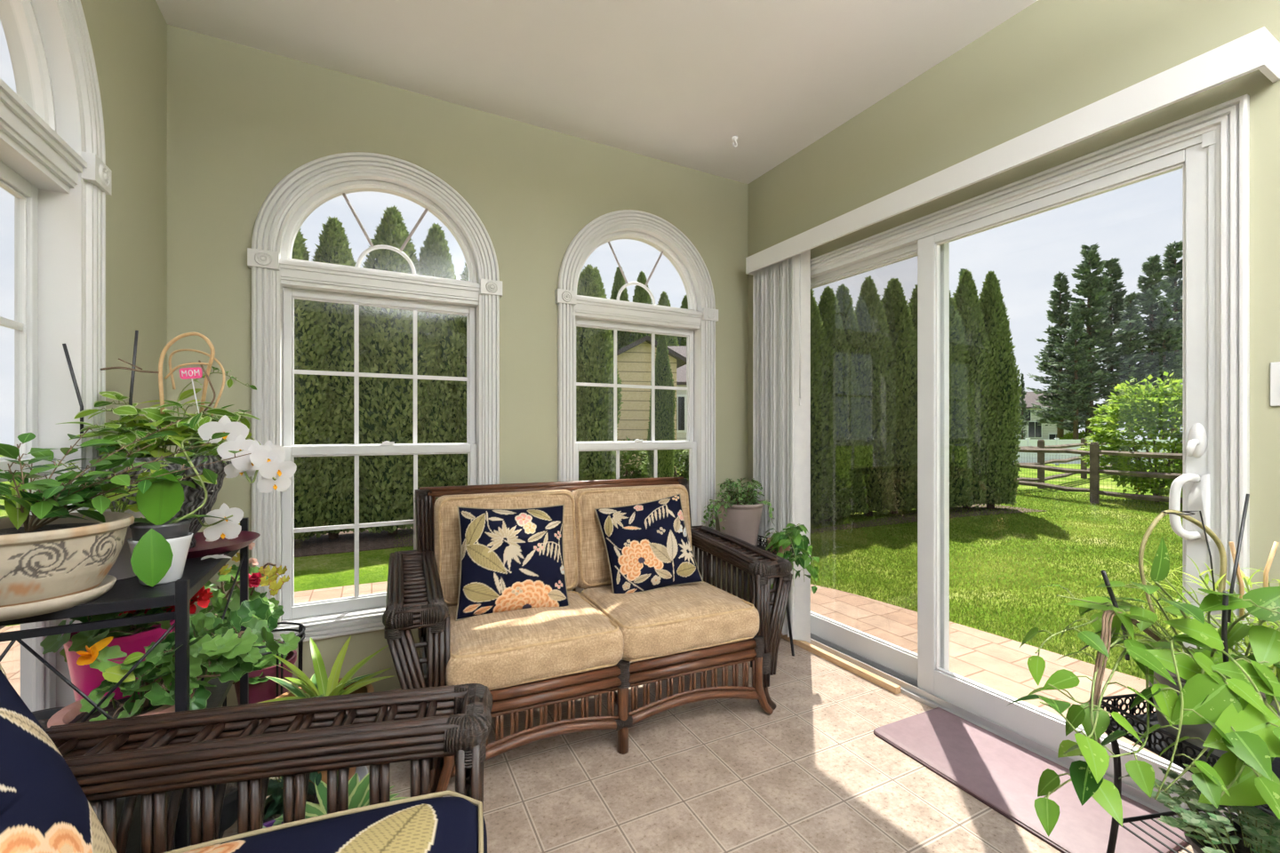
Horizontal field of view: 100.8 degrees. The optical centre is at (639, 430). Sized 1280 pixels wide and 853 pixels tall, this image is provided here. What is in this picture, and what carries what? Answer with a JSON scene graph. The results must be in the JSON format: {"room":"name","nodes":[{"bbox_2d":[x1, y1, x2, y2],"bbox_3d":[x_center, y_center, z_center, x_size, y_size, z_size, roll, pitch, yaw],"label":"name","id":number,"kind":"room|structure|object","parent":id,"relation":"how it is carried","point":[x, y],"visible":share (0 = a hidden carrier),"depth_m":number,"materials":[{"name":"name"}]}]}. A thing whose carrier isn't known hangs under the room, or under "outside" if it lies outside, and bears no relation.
{"room":"sunroom","nodes":[
{"label":"sunroom","id":0,"kind":"room"},
{"bbox_2d":[80,0,167,615],"bbox_3d":[-0.591,-0.167,-0.395,0.100,2.994,5.455,0,0,-28],"label":"wall","id":1,"kind":"structure","parent":0,"point":[128,38],"depth_m":1.75,"materials":[{"name":"green paint"}]},
{"bbox_2d":[0,0,111,711],"bbox_3d":[-1.318,-0.171,1.009,0.166,2.122,1.019,0,0,-28],"label":"window","id":2,"kind":"structure","parent":1,"relation":"in","point":[52,148],"depth_m":1.35,"materials":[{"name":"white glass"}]},
{"bbox_2d":[167,24,747,707],"bbox_3d":[-0.591,-0.167,2.747,3.037,2.994,0.100,0,0,-28],"label":"wall","id":3,"kind":"structure","parent":0,"point":[241,119],"depth_m":2.45,"materials":[{"name":"green paint"}]},
{"bbox_2d":[247,152,502,643],"bbox_3d":[-1.161,-0.171,2.431,1.019,2.122,0.166,0,0,-28],"label":"window","id":4,"kind":"structure","parent":3,"relation":"in","point":[278,279],"depth_m":2.34,"materials":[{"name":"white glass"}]},
{"bbox_2d":[555,209,718,593],"bbox_3d":[-0.010,-0.171,3.040,1.019,2.122,0.166,0,0,-28],"label":"window","id":5,"kind":"structure","parent":3,"relation":"in","point":[697,323],"depth_m":3.06,"materials":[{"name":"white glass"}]},
{"bbox_2d":[0,581,1163,759],"bbox_3d":[-0.355,1.344,-1.873,9.620,0.112,13.020,0,0,-28],"label":"patio","id":6,"kind":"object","parent":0,"point":[998,663],"visible":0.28,"depth_m":3.09,"materials":[{"name":"beige stone"}]},
{"bbox_2d":[0,455,1182,679],"bbox_3d":[32.514,1.659,45.474,180.000,0.710,170.000,0,0,-28],"label":"ground","id":7,"kind":"structure","parent":0,"point":[313,572],"depth_m":5.24,"materials":[{"name":"green plant"}]},
{"bbox_2d":[593,266,613,348],"bbox_3d":[-2.281,-3.520,27.010,2.169,9.684,2.176,0,0,0],"label":"arborvitae","id":8,"kind":"object","parent":7,"relation":"on","point":[598,276],"visible":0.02,"depth_m":26.87,"materials":[{"name":"green plant"}]},
{"bbox_2d":[609,266,630,350],"bbox_3d":[-1.130,-3.851,28.983,2.118,10.345,2.198,0,0,-41],"label":"arborvitae","id":9,"kind":"object","parent":7,"relation":"on","point":[619,280],"visible":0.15,"depth_m":28.68,"materials":[{"name":"green plant"}]},
{"bbox_2d":[611,437,650,479],"bbox_3d":[-0.302,0.775,12.475,1.584,1.306,1.606,0,0,-14],"label":"shrub","id":10,"kind":"object","parent":7,"relation":"on","point":[627,456],"visible":0.27,"depth_m":12.07,"materials":[{"name":"green plant"}]},
{"bbox_2d":[622,270,655,347],"bbox_3d":[0.095,-3.569,27.985,2.209,9.782,2.148,0,0,-40],"label":"arborvitae","id":11,"kind":"object","parent":7,"relation":"on","point":[642,295],"visible":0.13,"depth_m":27.67,"materials":[{"name":"green plant"}]},
{"bbox_2d":[611,336,686,476],"bbox_3d":[-0.243,-0.460,16.262,2.250,4.120,4.500,0,0,-11],"label":"house","id":12,"kind":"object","parent":7,"relation":"on","point":[634,360],"visible":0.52,"depth_m":14.25,"materials":[{"name":"beige"}]},
{"bbox_2d":[646,335,676,478],"bbox_3d":[0.372,-0.212,8.960,0.512,3.068,0.510,0,0,-28],"label":"arborvitae","id":13,"kind":"object","parent":7,"relation":"on","point":[665,405],"visible":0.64,"depth_m":8.83,"materials":[{"name":"green plant"}]},
{"bbox_2d":[640,449,688,479],"bbox_3d":[0.740,0.846,11.027,1.485,1.274,1.477,0,0,-37],"label":"shrub","id":14,"kind":"object","parent":7,"relation":"on","point":[684,458],"visible":0.24,"depth_m":10.70,"materials":[{"name":"green plant"}]},
{"bbox_2d":[655,291,679,346],"bbox_3d":[1.266,-3.029,27.974,2.155,8.702,2.126,0,0,31],"label":"arborvitae","id":15,"kind":"object","parent":7,"relation":"on","point":[671,340],"visible":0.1,"depth_m":27.62,"materials":[{"name":"green plant"}]},
{"bbox_2d":[294,504,1044,557],"bbox_3d":[-0.603,1.322,7.251,14.352,0.056,2.902,0,0,-18],"label":"mulch bed","id":16,"kind":"object","parent":7,"relation":"on","point":[345,543],"visible":0.26,"depth_m":6.31,"materials":[{"name":"brown soil"}]},
{"bbox_2d":[291,228,341,541],"bbox_3d":[-3.966,-0.580,6.019,1.050,3.804,1.109,0,0,-11],"label":"arborvitae","id":17,"kind":"object","parent":16,"relation":"on","point":[310,413],"visible":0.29,"depth_m":5.83,"materials":[{"name":"green plant"}]},
{"bbox_2d":[306,216,367,538],"bbox_3d":[-3.686,-0.629,6.376,1.086,3.902,1.046,0,0,4],"label":"arborvitae","id":18,"kind":"object","parent":16,"relation":"on","point":[339,490],"visible":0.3,"depth_m":6.09,"materials":[{"name":"green plant"}]},
{"bbox_2d":[337,205,439,535],"bbox_3d":[-3.089,-0.747,6.628,1.300,4.138,1.264,0,0,4],"label":"arborvitae","id":19,"kind":"object","parent":16,"relation":"on","point":[386,404],"visible":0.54,"depth_m":6.24,"materials":[{"name":"green plant"}]},
{"bbox_2d":[416,223,466,500],"bbox_3d":[-2.656,-0.694,6.896,1.065,4.032,1.050,0,0,16],"label":"arborvitae","id":20,"kind":"object","parent":16,"relation":"on","point":[436,260],"visible":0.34,"depth_m":6.63,"materials":[{"name":"green plant"}]},
{"bbox_2d":[446,262,468,486],"bbox_3d":[-2.240,-0.507,7.045,1.050,3.657,1.109,0,0,-11],"label":"arborvitae","id":21,"kind":"object","parent":16,"relation":"on","point":[461,403],"visible":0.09,"depth_m":6.70,"materials":[{"name":"green plant"}]},
{"bbox_2d":[576,326,590,480],"bbox_3d":[-1.209,-0.511,7.617,1.196,3.665,1.163,0,0,14],"label":"arborvitae","id":22,"kind":"object","parent":16,"relation":"on","point":[579,432],"visible":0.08,"depth_m":7.37,"materials":[{"name":"green plant"}]},
{"bbox_2d":[576,264,623,480],"bbox_3d":[-0.763,-0.566,7.834,1.029,3.776,0.994,0,0,27],"label":"arborvitae","id":23,"kind":"object","parent":16,"relation":"on","point":[596,351],"visible":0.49,"depth_m":7.49,"materials":[{"name":"green plant"}]},
{"bbox_2d":[810,288,839,522],"bbox_3d":[2.282,-0.418,7.429,1.046,3.480,1.086,0,0,-16],"label":"arborvitae","id":24,"kind":"object","parent":16,"relation":"on","point":[822,419],"visible":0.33,"depth_m":7.07,"materials":[{"name":"green plant"}]},
{"bbox_2d":[817,286,863,520],"bbox_3d":[2.716,-0.388,7.651,0.936,3.419,0.910,0,0,-41],"label":"arborvitae","id":25,"kind":"object","parent":16,"relation":"on","point":[848,438],"visible":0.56,"depth_m":7.38,"materials":[{"name":"green plant"}]},
{"bbox_2d":[906,284,956,511],"bbox_3d":[4.453,-0.520,8.399,1.062,3.685,1.092,0,0,8],"label":"arborvitae","id":26,"kind":"object","parent":16,"relation":"on","point":[913,304],"visible":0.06,"depth_m":8.16,"materials":[{"name":"green plant"}]},
{"bbox_2d":[949,290,976,507],"bbox_3d":[4.864,-0.532,8.573,0.994,3.708,1.029,0,0,21],"label":"arborvitae","id":27,"kind":"object","parent":16,"relation":"on","point":[961,460],"visible":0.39,"depth_m":8.24,"materials":[{"name":"green plant"}]},
{"bbox_2d":[952,268,998,509],"bbox_3d":[5.384,-0.678,8.756,0.919,4.001,0.922,0,0,-33],"label":"arborvitae","id":28,"kind":"object","parent":16,"relation":"on","point":[966,297],"visible":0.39,"depth_m":8.46,"materials":[{"name":"green plant"}]},
{"bbox_2d":[978,270,1023,509],"bbox_3d":[5.789,-0.664,8.746,0.879,3.971,0.847,0,0,40],"label":"arborvitae","id":29,"kind":"object","parent":16,"relation":"on","point":[1002,477],"visible":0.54,"depth_m":8.46,"materials":[{"name":"green plant"}]},
{"bbox_2d":[667,345,686,464],"bbox_3d":[2.388,-0.910,21.498,2.900,5.020,5.500,0,0,2],"label":"house","id":30,"kind":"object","parent":7,"relation":"on","point":[681,372],"visible":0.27,"depth_m":18.98,"materials":[{"name":"white"}]},
{"bbox_2d":[676,295,687,346],"bbox_3d":[2.615,-3.190,30.019,2.176,9.023,2.169,0,0,-41],"label":"arborvitae","id":31,"kind":"object","parent":7,"relation":"on","point":[681,340],"visible":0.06,"depth_m":29.66,"materials":[{"name":"green plant"}]},
{"bbox_2d":[835,283,873,517],"bbox_3d":[3.040,-0.448,7.976,0.913,3.540,0.900,0,0,-26],"label":"arborvitae","id":32,"kind":"object","parent":7,"relation":"on","point":[847,314],"visible":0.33,"depth_m":7.71,"materials":[{"name":"green plant"}]},
{"bbox_2d":[854,275,903,516],"bbox_3d":[3.473,-0.516,8.067,0.919,3.677,0.922,0,0,42],"label":"arborvitae","id":33,"kind":"object","parent":7,"relation":"on","point":[871,318],"visible":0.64,"depth_m":7.77,"materials":[{"name":"green plant"}]},
{"bbox_2d":[880,278,917,514],"bbox_3d":[3.958,-0.536,8.268,1.086,3.716,1.046,0,0,16],"label":"arborvitae","id":34,"kind":"object","parent":7,"relation":"on","point":[901,329],"visible":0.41,"depth_m":7.91,"materials":[{"name":"green plant"}]},
{"bbox_2d":[1016,373,1029,439],"bbox_3d":[30.260,-1.270,41.985,1.026,6.664,1.032,0,0,2],"label":"spruce tree","id":35,"kind":"object","parent":7,"relation":"on","point":[1023,404],"visible":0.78,"depth_m":41.92,"materials":[{"name":"green plant"}]},
{"bbox_2d":[1014,392,1072,439],"bbox_3d":[39.200,-0.780,54.483,8.500,6.320,6.500,0,0,34],"label":"house","id":36,"kind":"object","parent":7,"relation":"on","point":[1034,432],"visible":0.26,"depth_m":51.41,"materials":[{"name":"white"}]},
{"bbox_2d":[1026,271,1094,439],"bbox_3d":[33.360,-5.233,41.815,4.331,14.712,4.302,0,0,13],"label":"spruce tree","id":37,"kind":"object","parent":7,"relation":"on","point":[1057,316],"visible":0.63,"depth_m":41.91,"materials":[{"name":"green plant"}]},
{"bbox_2d":[1046,305,1101,439],"bbox_3d":[31.935,-3.572,38.955,3.141,11.339,3.162,0,0,2],"label":"spruce tree","id":38,"kind":"object","parent":7,"relation":"on","point":[1080,367],"visible":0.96,"depth_m":38.84,"materials":[{"name":"green plant"}]},
{"bbox_2d":[1059,430,1093,439],"bbox_3d":[33.232,1.044,39.959,2.803,2.396,2.809,0,0,3],"label":"shrub","id":39,"kind":"object","parent":7,"relation":"on","point":[1067,436],"visible":0.16,"depth_m":39.80,"materials":[{"name":"green plant"}]},
{"bbox_2d":[1035,243,1143,437],"bbox_3d":[33.794,-6.017,39.888,6.260,16.306,6.498,0,0,26],"label":"spruce tree","id":40,"kind":"object","parent":7,"relation":"on","point":[1093,288],"visible":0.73,"depth_m":39.31,"materials":[{"name":"green plant"}]},
{"bbox_2d":[1013,438,1181,465],"bbox_3d":[27.156,1.214,30.250,19.237,1.592,0.235,0,0,5],"label":"vinyl fence","id":41,"kind":"object","parent":7,"relation":"on","point":[1023,458],"visible":0.08,"depth_m":30.47,"materials":[{"name":"white plastic"}]},
{"bbox_2d":[1016,438,1182,510],"bbox_3d":[9.609,0.767,11.986,5.858,1.105,12.691,0,0,24],"label":"rail fence","id":42,"kind":"object","parent":7,"relation":"on","point":[1094,471],"visible":0.56,"depth_m":9.63,"materials":[{"name":"brown wood"}]},
{"bbox_2d":[1092,257,1147,437],"bbox_3d":[38.445,-5.961,42.882,5.519,16.191,5.482,0,0,-38],"label":"spruce tree","id":43,"kind":"object","parent":7,"relation":"on","point":[1116,299],"visible":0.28,"depth_m":42.59,"materials":[{"name":"green plant"}]},
{"bbox_2d":[1077,371,1182,503],"bbox_3d":[9.371,0.156,9.576,2.084,2.436,1.996,0,0,17],"label":"shrub","id":44,"kind":"object","parent":7,"relation":"on","point":[1104,433],"visible":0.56,"depth_m":9.49,"materials":[{"name":"green plant"}]},
{"bbox_2d":[1100,291,1166,439],"bbox_3d":[36.226,-4.065,39.127,3.798,12.340,3.824,0,0,-29],"label":"spruce tree","id":45,"kind":"object","parent":7,"relation":"on","point":[1131,309],"visible":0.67,"depth_m":38.58,"materials":[{"name":"green plant"}]},
{"bbox_2d":[1101,254,1182,439],"bbox_3d":[39.455,-5.745,41.073,5.979,15.754,5.760,0,0,-7],"label":"spruce tree","id":46,"kind":"object","parent":7,"relation":"on","point":[1153,269],"visible":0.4,"depth_m":40.62,"materials":[{"name":"green plant"}]},
{"bbox_2d":[1133,240,1182,439],"bbox_3d":[44.369,-6.864,44.230,5.586,18.026,5.548,0,0,4],"label":"spruce tree","id":47,"kind":"object","parent":7,"relation":"on","point":[1170,265],"visible":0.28,"depth_m":43.78,"materials":[{"name":"green plant"}]},
{"bbox_2d":[1137,299,1182,439],"bbox_3d":[38.736,-3.736,38.926,3.436,11.672,3.413,0,0,-38],"label":"spruce tree","id":48,"kind":"object","parent":7,"relation":"on","point":[1159,339],"visible":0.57,"depth_m":38.81,"materials":[{"name":"green plant"}]},
{"bbox_2d":[155,0,1038,183],"bbox_3d":[0.684,-1.624,0.336,3.037,0.120,5.555,0,0,-28],"label":"ceiling","id":49,"kind":"structure","parent":0,"point":[669,81],"depth_m":2.20,"materials":[{"name":"paint"}]},
{"bbox_2d":[222,638,1193,852],"bbox_3d":[0.681,1.255,0.335,2.852,0.150,5.375,0,0,-28],"label":"floor","id":50,"kind":"structure","parent":0,"point":[812,774],"depth_m":1.76,"materials":[{"name":"tile"}]},
{"bbox_2d":[0,517,248,852],"bbox_3d":[-1.230,0.729,1.307,0.328,0.903,0.680,0,0,-28],"label":"rack","id":51,"kind":"object","parent":50,"relation":"on","point":[126,595],"visible":0.26,"depth_m":1.08,"materials":[{"name":"black metal"}]},
{"bbox_2d":[31,706,84,728],"bbox_3d":[-1.218,0.642,1.052,0.157,0.107,0.157,0,0,-28],"label":"flower pot","id":52,"kind":"object","parent":51,"relation":"on","point":[43,716],"visible":0.09,"depth_m":1.11,"materials":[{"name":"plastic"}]},
{"bbox_2d":[56,451,169,580],"bbox_3d":[-1.199,0.190,1.220,0.189,0.293,0.200,0,0,8],"label":"potted plant","id":53,"kind":"object","parent":51,"relation":"on","point":[122,569],"visible":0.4,"depth_m":1.20,"materials":[{"name":"green plant"}]},
{"bbox_2d":[0,419,251,621],"bbox_3d":[-1.124,0.156,1.095,0.320,0.362,0.490,0,0,44],"label":"planter","id":54,"kind":"object","parent":51,"relation":"on","point":[52,559],"visible":0.99,"depth_m":1.02,"materials":[{"name":"beige ceramic"}]},
{"bbox_2d":[40,585,222,701],"bbox_3d":[-1.158,0.515,1.219,0.289,0.360,0.240,0,0,-28],"label":"geranium","id":55,"kind":"object","parent":51,"relation":"on","point":[131,639],"visible":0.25,"depth_m":1.16,"materials":[{"name":"pink plastic"}]},
{"bbox_2d":[62,613,175,701],"bbox_3d":[-1.191,0.573,1.225,0.198,0.245,0.198,0,0,-28],"label":"pot","id":56,"kind":"object","parent":55,"relation":"on","point":[131,639],"depth_m":1.15,"materials":[{"name":"pink plastic"}]},
{"bbox_2d":[47,597,300,727],"bbox_3d":[-1.002,0.555,1.172,0.415,0.280,0.257,0,0,-28],"label":"flowering plant","id":57,"kind":"object","parent":51,"relation":"on","point":[225,656],"visible":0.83,"depth_m":1.14,"materials":[{"name":"plant"}]},
{"bbox_2d":[47,679,194,727],"bbox_3d":[-1.081,0.634,1.114,0.221,0.122,0.221,0,0,-28],"label":"pot","id":58,"kind":"object","parent":57,"relation":"on","point":[125,708],"depth_m":1.10,"materials":[{"name":"ceramic"}]},
{"bbox_2d":[127,415,296,587],"bbox_3d":[-1.019,0.150,1.230,0.142,0.374,0.370,0,0,45],"label":"potted orchid","id":59,"kind":"object","parent":51,"relation":"on","point":[159,545],"visible":0.96,"depth_m":1.20,"materials":[{"name":"white plant"}]},
{"bbox_2d":[189,782,237,836],"bbox_3d":[-1.124,0.919,1.401,0.191,0.242,0.188,0,0,-28],"label":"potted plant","id":60,"kind":"object","parent":51,"relation":"on","point":[228,817],"visible":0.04,"depth_m":1.38,"materials":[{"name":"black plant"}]},
{"bbox_2d":[186,530,260,559],"bbox_3d":[-1.276,0.326,1.497,0.330,0.022,0.330,0,0,-28],"label":"saucer","id":61,"kind":"object","parent":51,"relation":"on","point":[203,548],"visible":0.43,"depth_m":1.53,"materials":[{"name":"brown plastic"}]},
{"bbox_2d":[58,330,260,548],"bbox_3d":[-1.300,0.029,1.474,0.399,0.605,0.350,0,0,-28],"label":"potted plant","id":62,"kind":"object","parent":61,"relation":"on","point":[132,426],"visible":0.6,"depth_m":1.44,"materials":[{"name":"green plant"}]},
{"bbox_2d":[90,455,231,548],"bbox_3d":[-1.325,0.201,1.483,0.296,0.262,0.296,0,0,-28],"label":"pot","id":63,"kind":"object","parent":62,"relation":"attached to","point":[194,498],"depth_m":1.44,"materials":[{"name":"grey stone"}]},
{"bbox_2d":[179,367,202,413],"bbox_3d":[-1.245,-0.083,1.470,0.053,0.186,0.015,0,0,-25],"label":"pick","id":64,"kind":"object","parent":62,"relation":"in","point":[196,372],"visible":0.98,"depth_m":1.47,"materials":[{"name":"pink plastic"}]},
{"bbox_2d":[222,622,305,706],"bbox_3d":[-1.336,0.953,1.884,0.247,0.454,0.247,0,0,-28],"label":"wire plant stand","id":65,"kind":"object","parent":50,"relation":"on","point":[301,635],"visible":0.2,"depth_m":1.94,"materials":[{"name":"black metal"}]},
{"bbox_2d":[193,523,296,705],"bbox_3d":[-1.404,0.670,1.877,0.334,0.690,0.415,0,0,-28],"label":"geranium","id":66,"kind":"object","parent":65,"relation":"on","point":[261,689],"visible":0.47,"depth_m":1.89,"materials":[{"name":"green plant"}]},
{"bbox_2d":[233,649,296,705],"bbox_3d":[-1.336,0.915,1.884,0.195,0.200,0.195,0,0,-28],"label":"pot","id":67,"kind":"object","parent":66,"relation":"on","point":[265,690],"depth_m":1.82,"materials":[{"name":"pink plastic"}]},
{"bbox_2d":[43,683,492,852],"bbox_3d":[-0.654,0.738,0.607,0.918,0.888,0.994,0,0,-14],"label":"armchair","id":68,"kind":"object","parent":50,"relation":"on","point":[150,756],"visible":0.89,"depth_m":0.97,"materials":[{"name":"wicker"}]},
{"bbox_2d":[162,790,487,852],"bbox_3d":[-0.543,0.726,0.635,0.682,0.176,0.624,0,0,-14],"label":"seat cushion","id":69,"kind":"object","parent":68,"relation":"on","point":[425,823],"visible":1,"depth_m":0.87,"materials":[{"name":"fabric"}]},
{"bbox_2d":[0,663,117,852],"bbox_3d":[-0.750,0.520,0.540,0.234,0.408,0.454,0,0,-17],"label":"throw pillow","id":70,"kind":"object","parent":69,"relation":"on","point":[44,808],"visible":1,"depth_m":0.66,"materials":[{"name":"fabric"}]},
{"bbox_2d":[263,771,321,823],"bbox_3d":[-1.002,1.016,1.520,0.233,0.327,0.238,0,0,39],"label":"potted plant","id":71,"kind":"object","parent":50,"relation":"on","point":[273,810],"visible":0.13,"depth_m":1.49,"materials":[{"name":"green plant"}]},
{"bbox_2d":[259,635,392,797],"bbox_3d":[-1.042,0.944,1.710,0.541,0.473,0.529,0,0,-28],"label":"plant","id":72,"kind":"object","parent":50,"relation":"on","point":[319,685],"visible":0.3,"depth_m":1.78,"materials":[{"name":"green plant"}]},
{"bbox_2d":[275,678,374,784],"bbox_3d":[-1.041,1.030,1.723,0.314,0.300,0.314,0,0,-28],"label":"pot","id":73,"kind":"object","parent":72,"relation":"on","point":[362,772],"depth_m":1.78,"materials":[{"name":"orange ceramic"}]},
{"bbox_2d":[273,772,409,821],"bbox_3d":[-0.795,1.078,1.436,0.341,0.204,0.380,0,0,-28],"label":"hosta","id":74,"kind":"object","parent":50,"relation":"on","point":[358,792],"visible":0.11,"depth_m":1.48,"materials":[{"name":"green plant"}]},
{"bbox_2d":[382,476,792,798],"bbox_3d":[-0.216,0.718,2.289,1.598,0.928,0.819,0,0,-24],"label":"loveseat","id":75,"kind":"object","parent":50,"relation":"on","point":[414,599],"visible":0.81,"depth_m":2.00,"materials":[{"name":"wicker"}]},
{"bbox_2d":[445,591,623,690],"bbox_3d":[-0.450,0.789,2.067,0.624,0.189,0.593,0,-1,-24],"label":"seat cushion","id":76,"kind":"object","parent":75,"relation":"on","point":[510,648],"visible":0.69,"depth_m":1.85,"materials":[{"name":"beige fabric"}]},
{"bbox_2d":[433,489,578,607],"bbox_3d":[-0.587,0.512,2.370,0.620,0.466,0.216,0,0,-25],"label":"cushion","id":77,"kind":"object","parent":76,"relation":"on","point":[446,527],"visible":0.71,"depth_m":2.28,"materials":[{"name":"beige fabric"}]},
{"bbox_2d":[455,504,569,621],"bbox_3d":[-0.514,0.522,2.158,0.453,0.426,0.226,0,0,-20],"label":"throw pillow","id":78,"kind":"object","parent":76,"relation":"on","point":[512,559],"visible":0.98,"depth_m":2.10,"materials":[{"name":"fabric"}]},
{"bbox_2d":[580,581,759,662],"bbox_3d":[0.104,0.789,2.317,0.624,0.189,0.593,0,-1,-24],"label":"seat cushion","id":79,"kind":"object","parent":75,"relation":"on","point":[668,620],"visible":0.7,"depth_m":2.10,"materials":[{"name":"beige fabric"}]},
{"bbox_2d":[572,484,692,589],"bbox_3d":[-0.033,0.512,2.621,0.620,0.466,0.216,0,0,-25],"label":"cushion","id":80,"kind":"object","parent":79,"relation":"on","point":[593,564],"visible":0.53,"depth_m":2.47,"materials":[{"name":"beige fabric"}]},
{"bbox_2d":[594,493,703,593],"bbox_3d":[0.039,0.528,2.432,0.460,0.446,0.219,0,0,-21],"label":"throw pillow","id":81,"kind":"object","parent":79,"relation":"on","point":[648,547],"visible":0.98,"depth_m":2.37,"materials":[{"name":"fabric"}]},
{"bbox_2d":[702,535,794,667],"bbox_3d":[0.578,0.891,2.896,0.312,0.580,0.453,0,0,-28],"label":"metal plant stand","id":82,"kind":"object","parent":50,"relation":"on","point":[760,546],"visible":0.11,"depth_m":2.77,"materials":[{"name":"black metal"}]},
{"bbox_2d":[701,478,774,546],"bbox_3d":[0.536,0.467,2.971,0.416,0.390,0.304,0,0,-39],"label":"ivy","id":83,"kind":"object","parent":82,"relation":"on","point":[740,516],"visible":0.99,"depth_m":2.92,"materials":[{"name":"green plant"}]},
{"bbox_2d":[714,499,764,544],"bbox_3d":[0.565,0.529,3.008,0.276,0.246,0.276,0,0,-28],"label":"pot","id":84,"kind":"object","parent":83,"relation":"attached to","point":[742,520],"depth_m":2.91,"materials":[{"name":"beige ceramic"}]},
{"bbox_2d":[756,544,791,557],"bbox_3d":[0.578,0.657,2.896,0.300,0.005,0.440,0,0,-28],"label":"tray","id":85,"kind":"object","parent":82,"relation":"on","point":[763,547],"depth_m":2.97,"materials":[{"name":"black metal"}]},
{"bbox_2d":[763,523,819,593],"bbox_3d":[0.750,0.694,2.664,0.282,0.451,0.254,0,0,27],"label":"vine","id":86,"kind":"object","parent":82,"relation":"on","point":[782,541],"visible":0.88,"depth_m":2.63,"materials":[{"name":"plant"}]},
{"bbox_2d":[767,537,791,554],"bbox_3d":[0.725,0.610,2.748,0.130,0.085,0.130,0,0,-28],"label":"pot","id":87,"kind":"object","parent":86,"relation":"on","point":[778,549],"depth_m":2.70,"materials":[{"name":"ceramic"}]},
{"bbox_2d":[780,633,900,694],"bbox_3d":[0.965,1.165,2.736,0.032,0.030,0.825,0,0,-28],"label":"wood strip","id":88,"kind":"object","parent":50,"relation":"on","point":[883,683],"visible":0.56,"depth_m":2.60,"materials":[{"name":"beige wood"}]},
{"bbox_2d":[873,707,1188,852],"bbox_3d":[1.265,1.172,1.806,0.435,0.016,0.790,0,0,-25],"label":"door mat","id":89,"kind":"object","parent":50,"relation":"on","point":[1002,774],"visible":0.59,"depth_m":1.75,"materials":[{"name":"pink"}]},
{"bbox_2d":[1100,693,1279,852],"bbox_3d":[1.402,0.928,1.200,0.452,0.505,0.373,0,0,-10],"label":"metal plant stand","id":90,"kind":"object","parent":50,"relation":"on","point":[1155,744],"visible":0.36,"depth_m":1.29,"materials":[{"name":"black metal"}]},
{"bbox_2d":[1007,536,1279,837],"bbox_3d":[1.059,0.467,1.047,0.776,0.527,0.398,0,0,-28],"label":"pothos","id":91,"kind":"object","parent":90,"relation":"on","point":[1220,702],"visible":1,"depth_m":0.99,"materials":[{"name":"green plant"}]},
{"bbox_2d":[1148,671,1279,767],"bbox_3d":[1.290,0.642,1.197,0.226,0.175,0.226,0,0,-28],"label":"pot","id":92,"kind":"object","parent":91,"relation":"on","point":[1202,732],"depth_m":1.17,"materials":[{"name":"grey ceramic"}]},
{"bbox_2d":[1108,712,1279,812],"bbox_3d":[1.402,0.733,1.200,0.440,0.005,0.360,0,0,-10],"label":"tray","id":93,"kind":"object","parent":90,"relation":"on","point":[1155,748],"depth_m":1.22,"materials":[{"name":"black metal"}]},
{"bbox_2d":[1119,807,1270,852],"bbox_3d":[1.402,0.983,1.200,0.365,0.006,0.320,0,0,-10],"label":"shelf","id":94,"kind":"object","parent":90,"relation":"attached to","point":[1173,814],"depth_m":1.31,"materials":[{"name":"black metal"}]},
{"bbox_2d":[1112,494,1279,682],"bbox_3d":[1.412,0.441,1.259,0.416,0.579,0.218,0,0,7],"label":"potted plant","id":95,"kind":"object","parent":90,"relation":"on","point":[1237,572],"visible":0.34,"depth_m":1.28,"materials":[{"name":"green plant"}]},
{"bbox_2d":[1151,768,1279,852],"bbox_3d":[1.265,0.866,1.072,0.332,0.225,0.318,0,0,14],"label":"plant","id":96,"kind":"object","parent":90,"relation":"on","point":[1210,832],"visible":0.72,"depth_m":1.12,"materials":[{"name":"green plant"}]},
{"bbox_2d":[1183,816,1268,852],"bbox_3d":[1.277,0.926,1.094,0.216,0.105,0.216,0,0,-28],"label":"pot","id":97,"kind":"object","parent":96,"relation":"on","point":[1243,846],"depth_m":1.13,"materials":[{"name":"black plastic"}]},
{"bbox_2d":[747,0,1279,825],"bbox_3d":[2.036,-0.167,0.995,0.170,2.994,5.455,0,0,-28],"label":"wall","id":98,"kind":"structure","parent":0,"point":[1052,60],"depth_m":1.89,"materials":[{"name":"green paint"}]},
{"bbox_2d":[752,249,810,642],"bbox_3d":[0.798,0.083,3.018,0.093,2.125,0.402,0,0,-28],"label":"vertical blind","id":99,"kind":"object","parent":98,"relation":"attached to","point":[781,290],"visible":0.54,"depth_m":2.96,"materials":[{"name":"plastic"}]},
{"bbox_2d":[745,26,1279,275],"bbox_3d":[1.176,-0.987,2.300,0.129,0.098,2.063,0,0,-28],"label":"blind valance","id":100,"kind":"object","parent":98,"relation":"attached to","point":[1259,49],"visible":0.92,"depth_m":1.74,"materials":[{"name":"white plastic"}]},
{"bbox_2d":[807,94,1249,823],"bbox_3d":[1.285,0.137,2.340,0.221,2.127,1.919,0,0,-28],"label":"door","id":101,"kind":"structure","parent":98,"relation":"in","point":[1211,146],"depth_m":1.71,"materials":[{"name":"white plastic"}]},
{"bbox_2d":[1270,361,1279,406],"bbox_3d":[1.720,-0.124,1.397,0.012,0.118,0.078,0,0,-28],"label":"light switch","id":102,"kind":"object","parent":98,"relation":"attached to","point":[1275,367],"visible":1,"depth_m":1.42,"materials":[{"name":"white plastic"}]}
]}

